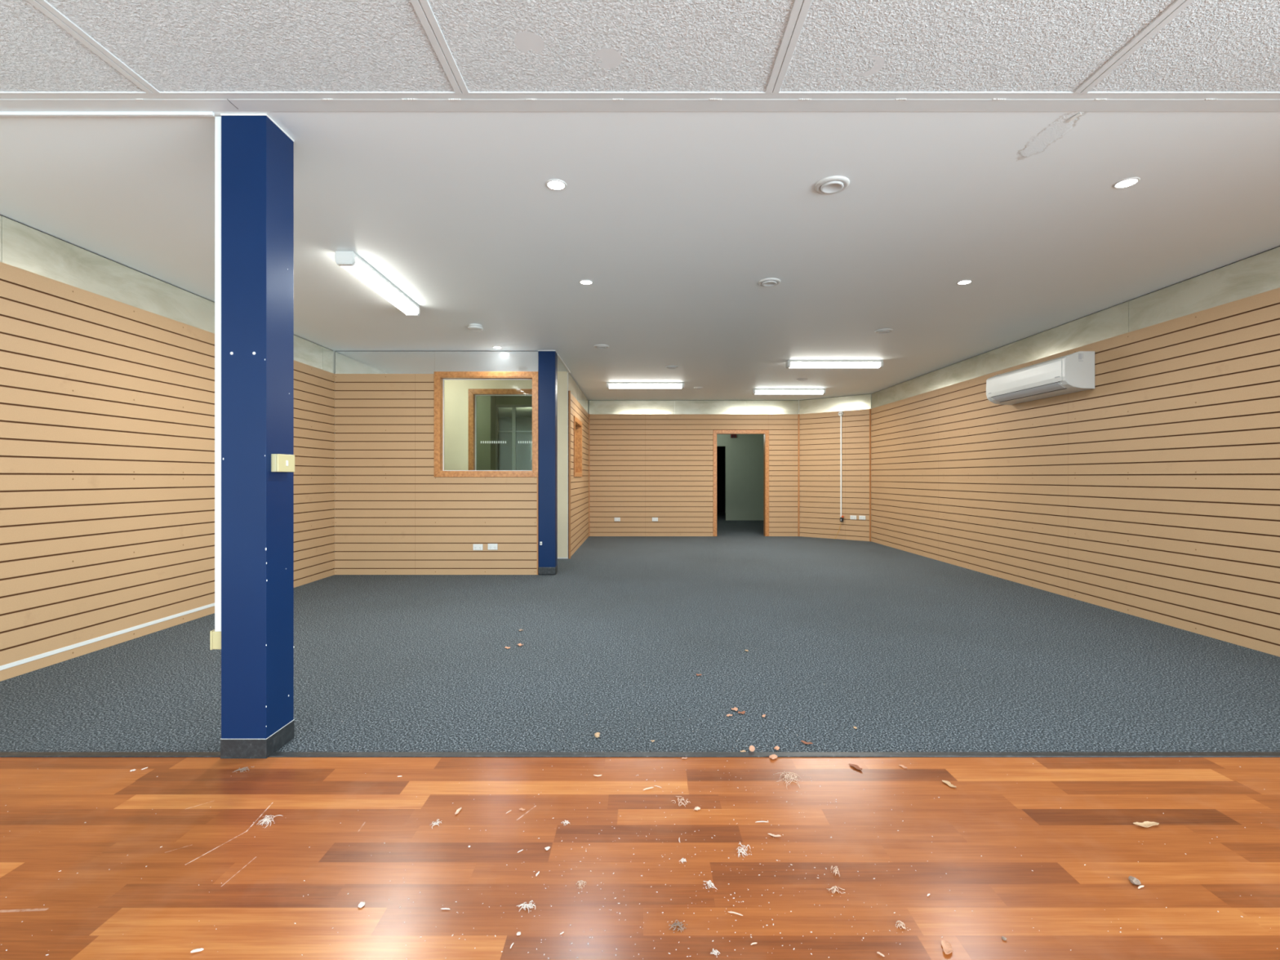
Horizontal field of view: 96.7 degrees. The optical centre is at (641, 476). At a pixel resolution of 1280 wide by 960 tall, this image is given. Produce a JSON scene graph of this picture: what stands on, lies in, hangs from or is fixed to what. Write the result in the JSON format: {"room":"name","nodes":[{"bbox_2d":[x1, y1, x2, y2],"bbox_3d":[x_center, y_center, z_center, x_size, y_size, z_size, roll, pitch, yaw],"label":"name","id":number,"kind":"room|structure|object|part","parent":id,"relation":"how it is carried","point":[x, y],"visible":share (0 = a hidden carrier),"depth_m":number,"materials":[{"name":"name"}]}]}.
{"room":"empty retail shop","nodes":[
{"label":"empty retail shop","id":0,"kind":"room"},
{"bbox_2d":[0,214,335,681],"bbox_3d":[-3.758,-0.170,8.250,0.124,2.700,21.500,0,0,0],"label":"wall","id":1,"kind":"structure","parent":0,"point":[107,366],"depth_m":3.94,"materials":[{"name":"beige wood"}]},
{"bbox_3d":[-3.715,-1.375,2.800,0.003,0.275,0.998,0,0,0],"label":"metal panel","id":2,"kind":"part","parent":1,"relation":"part of","materials":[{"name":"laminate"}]},
{"bbox_3d":[-3.713,-1.375,4.775,0.003,0.275,2.948,0,0,0],"label":"metal panel","id":3,"kind":"part","parent":1,"relation":"part of","materials":[{"name":"laminate"}]},
{"bbox_3d":[-3.715,-1.375,6.435,0.003,0.275,0.368,0,0,0],"label":"metal panel","id":4,"kind":"part","parent":1,"relation":"part of","materials":[{"name":"laminate"}]},
{"bbox_3d":[-3.713,-1.375,6.735,0.003,0.275,0.228,0,0,0],"label":"metal panel","id":5,"kind":"part","parent":1,"relation":"part of","materials":[{"name":"laminate"}]},
{"bbox_2d":[334,351,537,574],"bbox_3d":[-2.474,-0.170,6.909,2.452,2.700,0.122,0,0,0],"label":"wall","id":6,"kind":"structure","parent":0,"point":[393,516],"depth_m":6.85,"materials":[{"name":"brown wood"}]},
{"bbox_3d":[-3.100,-1.375,6.864,1.198,0.275,0.003,0,0,0],"label":"metal panel","id":7,"kind":"part","parent":6,"relation":"part of","materials":[{"name":"silver metal"}]},
{"bbox_2d":[472,543,483,550],"bbox_3d":[-1.972,0.846,6.842,0.117,0.074,0.014,0,0,0],"label":"power outlet","id":8,"kind":"object","parent":6,"relation":"attached to","point":[475,546],"visible":1,"depth_m":6.84,"materials":[{"name":"white plastic"}]},
{"bbox_2d":[434,371,537,476],"bbox_3d":[-1.873,-0.631,6.912,1.254,1.270,0.147,0,0,0],"label":"window","id":9,"kind":"structure","parent":6,"relation":"in","point":[439,376],"depth_m":6.84,"materials":[{"name":"brown wood"}]},
{"bbox_3d":[-1.875,-1.375,6.864,1.248,0.275,0.003,0,0,0],"label":"metal panel","id":10,"kind":"part","parent":6,"relation":"part of","materials":[{"name":"silver metal"}]},
{"bbox_2d":[488,543,497,550],"bbox_3d":[-1.795,0.841,6.842,0.117,0.074,0.014,0,0,0],"label":"power outlet","id":11,"kind":"object","parent":6,"relation":"attached to","point":[491,546],"visible":1,"depth_m":6.84,"materials":[{"name":"white plastic"}]},
{"bbox_2d":[475,395,495,470],"bbox_3d":[-3.160,-0.170,10.050,1.080,2.700,0.400,0,0,0],"label":"wall","id":12,"kind":"structure","parent":0,"point":[485,405],"depth_m":9.85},
{"bbox_2d":[444,371,568,558],"bbox_3d":[-2.382,-0.170,8.257,2.636,2.700,0.126,0,0,0],"label":"wall","id":13,"kind":"structure","parent":0,"point":[455,391],"depth_m":8.20,"materials":[{"name":"white paint"}]},
{"bbox_2d":[468,388,532,470],"bbox_3d":[-1.873,-0.631,8.261,1.254,1.270,0.147,0,0,0],"label":"window","id":14,"kind":"structure","parent":13,"relation":"in","point":[473,393],"depth_m":8.19,"materials":[{"name":"brown wood"}]},
{"bbox_2d":[568,391,570,558],"bbox_3d":[-1.040,-0.030,8.203,0.024,2.420,0.018,0,0,0],"label":"trim","id":15,"kind":"structure","parent":13,"relation":"attached to","point":[569,391],"depth_m":8.20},
{"bbox_2d":[495,395,532,404],"bbox_3d":[-1.925,-0.170,10.230,1.470,2.700,0.060,0,0,0],"label":"wall partition","id":16,"kind":"structure","parent":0,"point":[500,400],"depth_m":10.20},
{"bbox_2d":[495,404,532,470],"bbox_3d":[-1.920,-0.055,10.205,1.420,2.470,0.110,0,0,0],"label":"door","id":17,"kind":"structure","parent":16,"relation":"in","point":[513,407],"depth_m":10.19,"materials":[{"name":"metal"}]},
{"bbox_3d":[-1.920,-0.055,10.220,1.340,2.370,0.006,0,0,0],"label":"pane","id":18,"kind":"part","parent":17,"relation":"part of","materials":[{"name":"clear glass"}]},
{"bbox_3d":[-1.970,-0.460,10.165,0.030,0.320,0.030,0,0,0],"label":"pull handle","id":19,"kind":"part","parent":17,"relation":"part of","materials":[{"name":"white plastic"}]},
{"bbox_2d":[498,417,532,470],"bbox_3d":[-2.375,-0.170,14.650,2.750,2.700,0.100,0,0,0],"label":"wall","id":20,"kind":"structure","parent":0,"point":[523,462],"depth_m":14.60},
{"bbox_2d":[568,373,588,558],"bbox_3d":[-1.120,-0.170,9.790,0.140,2.700,3.180,0,0,0],"label":"wall","id":21,"kind":"structure","parent":0,"point":[579,402],"depth_m":9.51,"materials":[{"name":"brown wood"}]},
{"bbox_2d":[557,353,570,373],"bbox_3d":[-1.048,-1.510,7.620,0.028,0.019,1.200,0,0,0],"label":"trim","id":22,"kind":"structure","parent":21,"relation":"attached to","point":[558,356],"depth_m":7.54,"materials":[{"name":"white paint"}]},
{"bbox_3d":[-1.065,-1.375,8.800,0.003,0.275,1.198,0,0,0],"label":"metal panel","id":23,"kind":"part","parent":21,"relation":"part of","materials":[{"name":"metal"}]},
{"bbox_2d":[573,415,582,476],"bbox_3d":[-1.113,-0.470,9.300,0.163,0.940,1.100,0,0,0],"label":"window","id":24,"kind":"structure","parent":21,"relation":"in","point":[577,428],"depth_m":9.78,"materials":[{"name":"brown wood"}]},
{"bbox_3d":[-1.063,-1.375,10.340,0.003,0.275,1.878,0,0,0],"label":"metal panel","id":25,"kind":"part","parent":21,"relation":"part of","materials":[{"name":"laminate"}]},
{"bbox_2d":[0,111,1279,417],"bbox_3d":[0.200,-1.580,10.650,8.800,0.120,16.700,0,0,0],"label":"ceiling","id":26,"kind":"structure","parent":0,"point":[675,220],"depth_m":3.34,"materials":[{"name":"paint"}]},
{"bbox_2d":[0,111,214,116],"bbox_3d":[-2.743,-1.511,2.370,1.915,0.014,0.014,0,0,0],"label":"conduit","id":27,"kind":"object","parent":26,"relation":"attached to","point":[2,113],"visible":1,"depth_m":2.36,"materials":[{"name":"paint"}]},
{"bbox_2d":[334,251,420,315],"bbox_3d":[-2.020,-1.474,4.445,0.126,0.090,1.245,0,0,-2],"label":"fluorescent light","id":28,"kind":"object","parent":26,"relation":"attached to","point":[350,261],"visible":1,"depth_m":4.23,"materials":[{"name":"white plastic"}]},
{"bbox_2d":[467,324,483,331],"bbox_3d":[-1.671,-1.498,5.714,0.146,0.045,0.146,0,0,0],"label":"smoke detector","id":29,"kind":"object","parent":26,"relation":"attached to","point":[475,327],"visible":1,"depth_m":5.67,"materials":[{"name":"white plastic"}]},
{"bbox_2d":[492,346,502,348],"bbox_3d":[-1.698,-1.518,6.681,0.110,0.005,0.110,0,0,0],"label":"recessed light","id":30,"kind":"object","parent":26,"relation":"in","point":[494,347],"visible":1,"depth_m":6.66,"materials":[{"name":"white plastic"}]},
{"bbox_2d":[545,178,566,190],"bbox_3d":[-0.446,-1.518,2.959,0.110,0.005,0.110,0,0,0],"label":"recessed light","id":31,"kind":"object","parent":26,"relation":"in","point":[554,184],"visible":1,"depth_m":2.96,"materials":[{"name":"white plastic"}]},
{"bbox_2d":[579,279,593,284],"bbox_3d":[-0.434,-1.518,4.439,0.110,0.005,0.110,0,0,0],"label":"recessed light","id":32,"kind":"object","parent":26,"relation":"in","point":[585,282],"visible":1,"depth_m":4.43,"materials":[{"name":"white plastic"}]},
{"bbox_2d":[594,344,608,348],"bbox_3d":[-0.469,-1.510,6.622,0.174,0.020,0.174,0,0,0],"label":"ceiling vent","id":33,"kind":"object","parent":26,"relation":"in","point":[597,346],"visible":1,"depth_m":6.58,"materials":[{"name":"white plastic"}]},
{"bbox_2d":[606,382,684,388],"bbox_3d":[0.056,-1.474,9.190,1.245,0.090,0.126,0,0,0],"label":"fluorescent light","id":34,"kind":"object","parent":26,"relation":"attached to","point":[609,384],"visible":1,"depth_m":9.13,"materials":[{"name":"white plastic"}]},
{"bbox_2d":[665,365,678,368],"bbox_3d":[0.416,-1.510,7.861,0.174,0.020,0.174,0,0,0],"label":"ceiling vent","id":35,"kind":"object","parent":26,"relation":"in","point":[667,366],"visible":1,"depth_m":7.82,"materials":[{"name":"white plastic"}]},
{"bbox_2d":[693,386,703,389],"bbox_3d":[0.972,-1.510,9.705,0.174,0.020,0.174,0,0,0],"label":"ceiling vent","id":36,"kind":"object","parent":26,"relation":"in","point":[695,388],"visible":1,"depth_m":9.66,"materials":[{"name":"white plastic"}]},
{"bbox_2d":[757,277,780,286],"bbox_3d":[0.993,-1.510,4.436,0.174,0.020,0.174,0,0,0],"label":"ceiling vent","id":37,"kind":"object","parent":26,"relation":"in","point":[771,282],"visible":1,"depth_m":4.41,"materials":[{"name":"white plastic"}]},
{"bbox_2d":[751,388,825,394],"bbox_3d":[2.540,-1.474,9.850,1.245,0.090,0.126,0,0,0],"label":"fluorescent light","id":38,"kind":"object","parent":26,"relation":"attached to","point":[755,391],"visible":1,"depth_m":9.79,"materials":[{"name":"white plastic"}]},
{"bbox_2d":[755,390,823,394],"bbox_3d":[2.540,-1.464,9.850,1.175,0.062,0.120,0,0,0],"label":"diffuser","id":39,"kind":"object","parent":38,"relation":"attached to","point":[757,392],"depth_m":9.79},
{"bbox_2d":[795,377,807,380],"bbox_3d":[2.487,-1.510,8.843,0.174,0.020,0.174,0,0,0],"label":"ceiling vent","id":40,"kind":"object","parent":26,"relation":"in","point":[798,379],"visible":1,"depth_m":8.79,"materials":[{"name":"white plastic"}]},
{"bbox_2d":[814,175,849,194],"bbox_3d":[0.989,-1.510,2.961,0.174,0.020,0.174,0,0,0],"label":"ceiling vent","id":41,"kind":"object","parent":26,"relation":"in","point":[832,184],"visible":1,"depth_m":2.94,"materials":[{"name":"white plastic"}]},
{"bbox_2d":[785,360,883,368],"bbox_3d":[2.520,-1.474,7.460,1.245,0.090,0.126,0,0,0],"label":"fluorescent light","id":42,"kind":"object","parent":26,"relation":"attached to","point":[789,363],"visible":1,"depth_m":7.40,"materials":[{"name":"white plastic"}]},
{"bbox_2d":[789,362,880,368],"bbox_3d":[2.520,-1.464,7.460,1.175,0.062,0.120,0,0,0],"label":"diffuser","id":43,"kind":"object","parent":42,"relation":"attached to","point":[792,365],"depth_m":7.40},
{"bbox_2d":[875,328,893,333],"bbox_3d":[2.518,-1.510,5.921,0.174,0.020,0.174,0,0,0],"label":"ceiling vent","id":44,"kind":"object","parent":26,"relation":"in","point":[880,331],"visible":1,"depth_m":5.89,"materials":[{"name":"white plastic"}]},
{"bbox_2d":[956,279,972,284],"bbox_3d":[2.517,-1.518,4.439,0.110,0.005,0.110,0,0,0],"label":"recessed light","id":45,"kind":"object","parent":26,"relation":"in","point":[968,281],"visible":1,"depth_m":4.43,"materials":[{"name":"white plastic"}]},
{"bbox_2d":[1064,112,1080,122],"bbox_3d":[1.821,-1.516,2.407,0.016,0.006,0.071,0,0,-18],"label":"flake","id":46,"kind":"object","parent":26,"relation":"attached to","point":[1079,113],"visible":1,"depth_m":2.40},
{"bbox_2d":[1112,177,1140,188],"bbox_3d":[2.503,-1.518,2.940,0.110,0.005,0.110,0,0,0],"label":"recessed light","id":47,"kind":"object","parent":26,"relation":"in","point":[1127,182],"visible":1,"depth_m":2.94,"materials":[{"name":"white plastic"}]},
{"bbox_2d":[0,512,1279,959],"bbox_3d":[0.200,1.239,8.250,8.800,0.122,21.500,0,0,0],"label":"floor","id":48,"kind":"structure","parent":0,"point":[1050,817],"depth_m":2.21,"materials":[{"name":"brown wood"}]},
{"bbox_2d":[190,947,204,952],"bbox_3d":[-1.101,1.173,1.409,0.028,0.006,0.007,0,0,-16],"label":"splinter","id":49,"kind":"object","parent":48,"relation":"on","point":[201,948],"visible":1,"depth_m":1.41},
{"bbox_2d":[233,766,254,773],"bbox_3d":[-1.601,1.174,2.286,0.067,0.008,0.046,0,0,-10],"label":"debris","id":50,"kind":"object","parent":48,"relation":"on","point":[243,768],"visible":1,"depth_m":2.28,"materials":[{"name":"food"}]},
{"bbox_2d":[220,113,294,758],"bbox_3d":[-1.665,-0.169,2.473,0.196,2.698,0.195,0,0,0],"label":"column","id":51,"kind":"structure","parent":48,"relation":"on","point":[257,154],"depth_m":2.38,"materials":[{"name":"blue paint"}]},
{"bbox_2d":[209,629,221,649],"bbox_3d":[-1.792,0.691,2.458,0.061,0.081,0.119,0,0,0],"label":"power outlet","id":52,"kind":"object","parent":51,"relation":"attached to","point":[215,636],"visible":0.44,"depth_m":2.40,"materials":[{"name":"beige plastic"}]},
{"bbox_2d":[214,116,221,631],"bbox_3d":[-1.778,-0.432,2.399,0.034,2.165,0.018,0,0,0],"label":"conduit","id":53,"kind":"object","parent":51,"relation":"attached to","point":[217,119],"visible":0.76,"depth_m":2.39,"materials":[{"name":"paint"}]},
{"bbox_3d":[-1.666,1.139,2.474,0.193,0.083,0.192,0,0,0],"label":"skirting","id":54,"kind":"part","parent":51,"relation":"part of","materials":[{"name":"plastic"}]},
{"bbox_2d":[271,453,294,471],"bbox_3d":[-1.554,-0.059,2.468,0.034,0.076,0.118,0,0,0],"label":"light switch","id":55,"kind":"object","parent":51,"relation":"attached to","point":[279,462],"visible":1,"depth_m":2.44,"materials":[{"name":"plastic"}]},
{"bbox_2d":[253,814,283,826],"bbox_3d":[-1.285,1.168,1.944,0.076,0.020,0.070,0,0,8],"label":"debris","id":56,"kind":"object","parent":48,"relation":"on","point":[264,820],"visible":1,"depth_m":1.94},
{"bbox_2d":[358,902,364,907],"bbox_3d":[-0.769,1.173,1.561,0.016,0.010,0.018,0,0,0],"label":"crumb","id":57,"kind":"object","parent":48,"relation":"on","point":[361,904],"visible":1,"depth_m":1.56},
{"bbox_2d":[431,818,441,828],"bbox_3d":[-0.697,1.174,1.929,0.041,0.007,0.039,0,0,-39],"label":"cheese shaving","id":58,"kind":"object","parent":48,"relation":"on","point":[437,819],"visible":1,"depth_m":1.93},
{"bbox_2d":[516,901,535,913],"bbox_3d":[-0.314,1.172,1.554,0.048,0.011,0.043,0,0,-30],"label":"cheese shaving","id":59,"kind":"object","parent":48,"relation":"on","point":[529,904],"visible":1,"depth_m":1.55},
{"bbox_2d":[537,350,557,574],"bbox_3d":[-1.143,-0.169,6.915,0.213,2.698,0.176,0,0,0],"label":"column","id":60,"kind":"structure","parent":48,"relation":"on","point":[547,359],"depth_m":6.83,"materials":[{"name":"blue paint"}]},
{"bbox_3d":[-1.143,1.130,6.915,0.213,0.100,0.176,0,0,0],"label":"skirting","id":61,"kind":"part","parent":60,"relation":"part of","materials":[{"name":"plastic"}]},
{"bbox_2d":[576,880,586,888],"bbox_3d":[-0.177,1.173,1.640,0.029,0.010,0.031,0,0,28],"label":"cheese shaving","id":62,"kind":"object","parent":48,"relation":"on","point":[582,881],"visible":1,"depth_m":1.64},
{"bbox_2d":[594,732,599,737],"bbox_3d":[-0.203,1.171,2.580,0.025,0.012,0.036,0,0,0],"label":"crumb","id":63,"kind":"object","parent":48,"relation":"on","point":[596,735],"visible":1,"depth_m":2.58,"materials":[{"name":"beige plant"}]},
{"bbox_2d":[0,751,1279,757],"bbox_3d":[0.240,1.177,2.409,7.880,0.007,0.037,0,0,0],"label":"trim","id":64,"kind":"structure","parent":48,"relation":"on","point":[2,754],"depth_m":2.41,"materials":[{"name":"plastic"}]},
{"bbox_2d":[5,762,1277,959],"bbox_3d":[-0.003,1.177,1.878,4.867,0.002,0.981,0,0,0],"label":"sawdust","id":65,"kind":"object","parent":48,"relation":"on","point":[744,762],"visible":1,"depth_m":1.60},
{"bbox_2d":[669,920,687,933],"bbox_3d":[0.095,1.173,1.486,0.050,0.010,0.037,0,0,0],"label":"cheese shaving","id":66,"kind":"object","parent":48,"relation":"on","point":[675,924],"visible":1,"depth_m":1.48,"materials":[{"name":"food"}]},
{"bbox_2d":[671,795,689,805],"bbox_3d":[0.141,1.171,2.061,0.068,0.014,0.056,0,0,40],"label":"cheese shaving","id":67,"kind":"object","parent":48,"relation":"on","point":[676,796],"visible":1,"depth_m":2.06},
{"bbox_2d":[679,857,686,862],"bbox_3d":[0.125,1.173,1.741,0.023,0.009,0.019,0,0,0],"label":"cheese shaving","id":68,"kind":"object","parent":48,"relation":"on","point":[682,860],"visible":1,"depth_m":1.74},
{"bbox_2d":[702,880,717,889],"bbox_3d":[0.193,1.172,1.637,0.038,0.012,0.044,0,0,-10],"label":"cheese shaving","id":69,"kind":"object","parent":48,"relation":"on","point":[709,881],"visible":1,"depth_m":1.64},
{"bbox_2d":[710,948,719,955],"bbox_3d":[0.180,1.173,1.405,0.020,0.010,0.018,0,0,-36],"label":"cheese shaving","id":70,"kind":"object","parent":48,"relation":"on","point":[714,952],"visible":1,"depth_m":1.40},
{"bbox_2d":[728,911,742,915],"bbox_3d":[0.252,1.174,1.531,0.040,0.004,0.005,0,0,20],"label":"splinter","id":71,"kind":"object","parent":48,"relation":"on","point":[728,911],"visible":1,"depth_m":1.53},
{"bbox_2d":[736,841,753,857],"bbox_3d":[0.321,1.170,1.785,0.049,0.015,0.067,0,0,24],"label":"cheese shaving","id":72,"kind":"object","parent":48,"relation":"on","point":[740,849],"visible":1,"depth_m":1.78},
{"bbox_2d":[749,745,755,751],"bbox_3d":[0.472,1.165,2.440,0.025,0.024,0.011,0,0,0],"label":"disc","id":73,"kind":"object","parent":48,"relation":"on","point":[752,748],"visible":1,"depth_m":2.44,"materials":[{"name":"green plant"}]},
{"bbox_2d":[768,754,777,759],"bbox_3d":[0.551,1.170,2.383,0.037,0.014,0.028,0,0,-33],"label":"crumb","id":74,"kind":"object","parent":48,"relation":"on","point":[772,756],"visible":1,"depth_m":2.38,"materials":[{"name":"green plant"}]},
{"bbox_2d":[768,833,781,836],"bbox_3d":[0.433,1.174,1.862,0.042,0.006,0.008,0,0,16],"label":"chip","id":75,"kind":"object","parent":48,"relation":"on","point":[773,835],"visible":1,"depth_m":1.86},
{"bbox_2d":[342,641,1213,751],"bbox_3d":[1.004,1.177,3.251,5.910,0.002,1.771,0,0,0],"label":"lint","id":76,"kind":"object","parent":48,"relation":"on","point":[1021,642],"visible":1,"depth_m":2.69},
{"bbox_2d":[773,772,799,787],"bbox_3d":[0.576,1.167,2.208,0.122,0.022,0.133,0,0,0],"label":"cheese shaving","id":77,"kind":"object","parent":48,"relation":"on","point":[785,776],"visible":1,"depth_m":2.21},
{"bbox_2d":[800,740,813,744],"bbox_3d":[0.726,1.173,2.507,0.051,0.007,0.018,0,0,27],"label":"chip","id":78,"kind":"object","parent":48,"relation":"on","point":[802,741],"visible":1,"depth_m":2.51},
{"bbox_2d":[830,866,839,876],"bbox_3d":[0.574,1.170,1.691,0.022,0.015,0.034,0,0,7],"label":"cheese shaving","id":79,"kind":"object","parent":48,"relation":"on","point":[835,870],"visible":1,"depth_m":1.69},
{"bbox_2d":[828,885,844,896],"bbox_3d":[0.553,1.172,1.614,0.052,0.012,0.039,0,0,0],"label":"cheese shaving","id":80,"kind":"object","parent":48,"relation":"on","point":[834,887],"visible":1,"depth_m":1.62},
{"bbox_2d":[848,763,862,769],"bbox_3d":[0.866,1.173,2.301,0.021,0.008,0.059,0,0,-31],"label":"chip","id":81,"kind":"object","parent":48,"relation":"on","point":[856,766],"visible":1,"depth_m":2.31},
{"bbox_2d":[895,920,911,932],"bbox_3d":[0.678,1.171,1.487,0.029,0.014,0.033,0,0,-27],"label":"cheese shaving","id":82,"kind":"object","parent":48,"relation":"on","point":[900,924],"visible":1,"depth_m":1.49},
{"bbox_2d":[941,940,952,954],"bbox_3d":[0.760,1.173,1.417,0.025,0.008,0.044,0,0,22],"label":"chip","id":83,"kind":"object","parent":48,"relation":"on","point":[947,948],"visible":1,"depth_m":1.42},
{"bbox_2d":[942,780,956,787],"bbox_3d":[1.174,1.173,2.172,0.020,0.008,0.058,0,0,-18],"label":"chip","id":84,"kind":"object","parent":48,"relation":"on","point":[948,783],"visible":1,"depth_m":2.18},
{"bbox_2d":[1128,875,1141,884],"bbox_3d":[1.430,1.170,1.651,0.030,0.015,0.030,0,0,0],"label":"crumb","id":85,"kind":"object","parent":48,"relation":"on","point":[1133,880],"visible":1,"depth_m":1.64,"materials":[{"name":"beige food"}]},
{"bbox_2d":[1133,821,1159,826],"bbox_3d":[1.700,1.172,1.917,0.089,0.011,0.023,0,0,-8],"label":"chip","id":86,"kind":"object","parent":48,"relation":"on","point":[1146,824],"visible":1,"depth_m":1.92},
{"bbox_2d":[0,0,1279,93],"bbox_3d":[0.200,-1.578,-0.120,8.800,0.124,4.760,0,0,0],"label":"ceiling","id":87,"kind":"structure","parent":0,"point":[46,46],"depth_m":2.01,"materials":[{"name":"plasterboard"},{"name":"white paint"}]},
{"bbox_2d":[0,92,1279,111],"bbox_3d":[0.200,-1.522,2.305,8.400,0.017,0.114,0,0,0],"label":"trim","id":88,"kind":"structure","parent":87,"relation":"attached to","point":[9,101],"depth_m":2.31,"materials":[{"name":"paint"}]},
{"bbox_2d":[589,400,799,536],"bbox_3d":[1.130,-0.170,11.340,4.360,2.700,0.120,0,0,0],"label":"wall","id":89,"kind":"structure","parent":0,"point":[649,459],"depth_m":11.28,"materials":[{"name":"beige wood"}]},
{"bbox_2d":[588,413,589,536],"bbox_3d":[-1.048,-0.030,11.271,0.025,2.420,0.018,0,0,0],"label":"trim","id":90,"kind":"structure","parent":89,"relation":"attached to","point":[588,414],"depth_m":11.26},
{"bbox_2d":[614,517,620,521],"bbox_3d":[-0.488,0.844,11.272,0.117,0.074,0.014,0,0,0],"label":"power outlet","id":91,"kind":"object","parent":89,"relation":"attached to","point":[616,519],"visible":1,"depth_m":11.27,"materials":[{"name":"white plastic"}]},
{"bbox_3d":[-0.200,-1.375,11.294,1.698,0.275,0.003,0,0,0],"label":"metal panel","id":92,"kind":"part","parent":89,"relation":"part of","materials":[{"name":"paint"}]},
{"bbox_2d":[652,517,657,521],"bbox_3d":[0.260,0.844,11.272,0.117,0.074,0.014,0,0,0],"label":"power outlet","id":93,"kind":"object","parent":89,"relation":"attached to","point":[654,519],"visible":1,"depth_m":11.27,"materials":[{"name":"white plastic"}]},
{"bbox_3d":[1.350,-1.375,11.293,1.398,0.275,0.003,0,0,0],"label":"metal panel","id":94,"kind":"part","parent":89,"relation":"part of","materials":[{"name":"paint"}]},
{"bbox_2d":[713,430,768,536],"bbox_3d":[1.965,0.127,11.340,1.104,2.107,0.150,0,0,0],"label":"door frame","id":95,"kind":"structure","parent":89,"relation":"in","point":[766,433],"depth_m":11.27,"materials":[{"name":"brown wood"}]},
{"bbox_3d":[2.580,-1.375,11.294,1.058,0.275,0.003,0,0,0],"label":"metal panel","id":96,"kind":"part","parent":89,"relation":"part of","materials":[{"name":"laminate"}]},
{"bbox_2d":[716,446,724,512],"bbox_3d":[0.200,-0.170,18.950,8.800,2.700,0.100,0,0,0],"label":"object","id":97,"kind":"structure","parent":0,"point":[720,450],"depth_m":18.90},
{"bbox_2d":[716,434,764,519],"bbox_3d":[2.540,-0.170,15.450,3.280,2.700,0.100,0,0,0],"label":"wall","id":98,"kind":"structure","parent":0,"point":[744,453],"depth_m":15.40,"materials":[{"name":"paint"}]},
{"bbox_2d":[799,393,871,541],"bbox_3d":[3.683,-0.170,10.881,1.392,2.700,0.120,0,0,40],"label":"wall","id":99,"kind":"structure","parent":0,"point":[820,517],"depth_m":10.83,"materials":[{"name":"beige wood"}]},
{"bbox_2d":[797,413,799,536],"bbox_3d":[3.106,-0.030,11.268,0.026,2.420,0.026,0,0,0],"label":"trim","id":100,"kind":"structure","parent":99,"relation":"attached to","point":[798,414],"depth_m":11.26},
{"bbox_3d":[3.654,-1.375,10.846,1.390,0.275,0.003,0,0,40],"label":"metal panel","id":101,"kind":"part","parent":99,"relation":"part of","materials":[{"name":"laminate"}]},
{"bbox_2d":[840,416,841,517],"bbox_3d":[3.757,-0.193,10.731,0.026,1.908,0.014,0,0,40],"label":"conduit","id":102,"kind":"object","parent":99,"relation":"attached to","point":[840,416],"visible":1,"depth_m":10.72,"materials":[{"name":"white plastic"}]},
{"bbox_2d":[838,411,843,416],"bbox_3d":[3.744,-1.190,10.725,0.096,0.096,0.040,0,0,40],"label":"junction box","id":103,"kind":"object","parent":99,"relation":"attached to","point":[840,413],"visible":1,"depth_m":10.71,"materials":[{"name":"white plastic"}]},
{"bbox_2d":[849,515,856,519],"bbox_3d":[3.933,0.756,10.586,0.117,0.074,0.014,0,0,40],"label":"power outlet","id":104,"kind":"object","parent":99,"relation":"attached to","point":[851,517],"visible":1,"depth_m":10.59,"materials":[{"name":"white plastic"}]},
{"bbox_2d":[858,515,865,519],"bbox_3d":[4.059,0.753,10.481,0.117,0.074,0.014,0,0,40],"label":"power outlet","id":105,"kind":"object","parent":99,"relation":"attached to","point":[861,517],"visible":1,"depth_m":10.48,"materials":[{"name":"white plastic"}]},
{"bbox_2d":[869,408,871,541],"bbox_3d":[4.166,-0.030,10.384,0.022,2.420,0.022,0,0,0],"label":"trim","id":106,"kind":"structure","parent":99,"relation":"attached to","point":[869,409],"depth_m":10.37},
{"bbox_2d":[871,245,1279,657],"bbox_3d":[4.240,-0.170,8.250,0.120,2.700,21.500,0,0,0],"label":"wall","id":107,"kind":"structure","parent":0,"point":[1151,491],"depth_m":4.89,"materials":[{"name":"beige wood"}]},
{"bbox_3d":[4.194,-1.375,9.995,0.003,0.275,0.788,0,0,0],"label":"metal panel","id":108,"kind":"part","parent":107,"relation":"part of","materials":[{"name":"metal"}]},
{"bbox_3d":[4.194,-1.375,8.425,0.003,0.275,2.348,0,0,0],"label":"metal panel","id":109,"kind":"part","parent":107,"relation":"part of","materials":[{"name":"metal"}]},
{"bbox_2d":[986,351,1094,404],"bbox_3d":[4.036,-0.986,5.845,0.286,0.346,1.201,0,0,0],"label":"air conditioner","id":110,"kind":"object","parent":107,"relation":"attached to","point":[1074,372],"visible":1,"depth_m":5.55,"materials":[{"name":"white plastic"}]},
{"bbox_3d":[4.038,-0.986,6.428,0.281,0.346,0.034,0,0,0],"label":"panel","id":111,"kind":"part","parent":110,"relation":"part of","materials":[{"name":"white plastic"}]},
{"bbox_3d":[3.902,-0.997,5.845,0.016,0.208,1.124,0,0,0],"label":"panel","id":112,"kind":"part","parent":110,"relation":"part of","materials":[{"name":"white plastic"}]},
{"bbox_3d":[4.038,-0.986,5.262,0.281,0.346,0.034,0,0,0],"label":"panel","id":113,"kind":"part","parent":110,"relation":"part of","materials":[{"name":"white plastic"}]},
{"bbox_3d":[4.194,-1.375,6.075,0.003,0.275,2.348,0,0,0],"label":"metal panel","id":114,"kind":"part","parent":107,"relation":"part of","materials":[{"name":"paint"}]},
{"bbox_3d":[4.194,-1.375,3.600,0.003,0.275,2.598,0,0,0],"label":"metal panel","id":115,"kind":"part","parent":107,"relation":"part of","materials":[{"name":"laminate"}]}
]}

